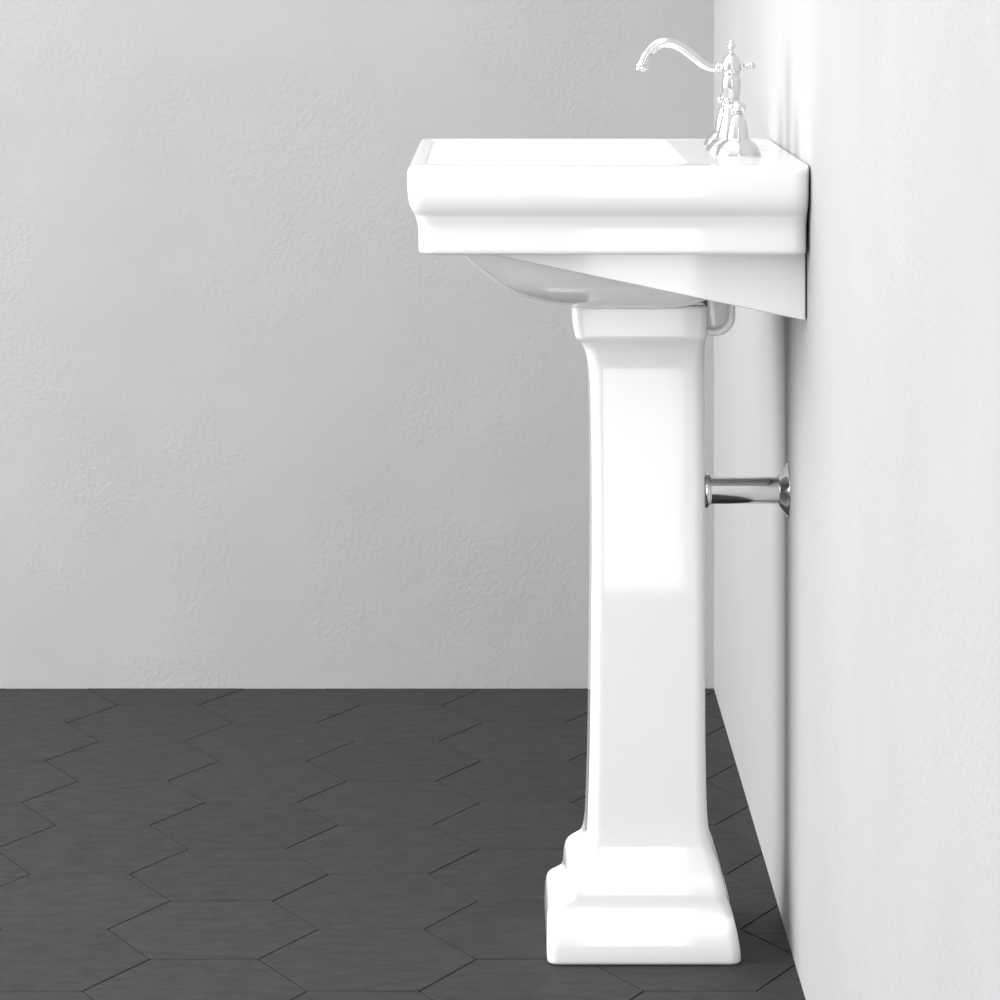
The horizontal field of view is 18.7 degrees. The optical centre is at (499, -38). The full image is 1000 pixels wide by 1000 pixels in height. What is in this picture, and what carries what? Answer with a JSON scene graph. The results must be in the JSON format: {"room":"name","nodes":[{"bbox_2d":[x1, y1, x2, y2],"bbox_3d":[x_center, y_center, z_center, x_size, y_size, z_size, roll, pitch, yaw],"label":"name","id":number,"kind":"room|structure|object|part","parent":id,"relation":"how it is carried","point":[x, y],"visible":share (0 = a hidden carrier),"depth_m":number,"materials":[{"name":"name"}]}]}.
{"room":"bathroom","nodes":[
{"label":"bathroom","id":0,"kind":"room"},
{"bbox_2d":[0,0,713,688],"bbox_3d":[-1.136,-0.006,4.713,2.928,2.360,0.120,0,0,0],"label":"wall","id":1,"kind":"structure","parent":0,"point":[254,435],"depth_m":4.65,"materials":[{"name":"grey paint"}]},
{"bbox_2d":[0,688,805,999],"bbox_3d":[-1.136,1.144,3.026,2.928,0.060,3.253,0,0,0],"label":"floor","id":2,"kind":"structure","parent":0,"point":[156,843],"depth_m":3.81,"materials":[{"name":"tile"}]},
{"bbox_2d":[544,303,740,964],"bbox_3d":[0.160,0.749,3.463,0.217,0.729,0.194,0,0,0],"label":"pedestal","id":3,"kind":"object","parent":2,"relation":"on","point":[641,881],"visible":0.95,"depth_m":3.41,"materials":[{"name":"white ceramic"}]},
{"bbox_2d":[714,0,999,999],"bbox_3d":[0.389,-0.006,3.087,0.120,2.360,3.373,0,0,0],"label":"wall","id":4,"kind":"structure","parent":0,"point":[857,631],"depth_m":2.66,"materials":[{"name":"grey paint"}]},
{"bbox_2d":[407,138,808,335],"bbox_3d":[0.114,0.317,3.449,0.425,0.205,0.516,0,0,0],"label":"washbasin","id":5,"kind":"object","parent":4,"relation":"attached to","point":[583,222],"visible":0.98,"depth_m":3.21,"materials":[{"name":"white ceramic"}]},
{"bbox_2d":[635,37,760,157],"bbox_3d":[0.223,0.149,3.449,0.139,0.130,0.235,0,0,0],"label":"faucet","id":6,"kind":"object","parent":5,"relation":"on","point":[730,136],"visible":1,"depth_m":3.44,"materials":[{"name":"silver metal"}]},
{"bbox_3d":[0.206,0.104,3.449,0.100,0.040,0.012,0,0,0],"label":"spout","id":7,"kind":"part","parent":6,"relation":"part of","materials":[{"name":"silver metal"}]},
{"bbox_3d":[0.264,0.160,3.541,0.018,0.015,0.018,0,0,-22],"label":"valve knob","id":8,"kind":"part","parent":6,"relation":"part of","materials":[{"name":"silver metal"}]},
{"bbox_3d":[0.264,0.160,3.357,0.018,0.015,0.018,0,0,22],"label":"valve knob","id":9,"kind":"part","parent":6,"relation":"part of","materials":[{"name":"silver metal"}]},
{"bbox_3d":[0.282,0.117,3.449,0.018,0.010,0.010,0,0,0],"label":"lever","id":10,"kind":"part","parent":6,"relation":"part of","materials":[{"name":"silver metal"}]},
{"bbox_2d":[705,463,790,517],"bbox_3d":[0.234,0.602,3.457,0.190,0.062,0.062,0,0,0],"label":"pipe","id":11,"kind":"object","parent":4,"relation":"attached to","point":[718,490],"visible":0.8,"depth_m":3.44,"materials":[{"name":"silver metal"}]}
]}

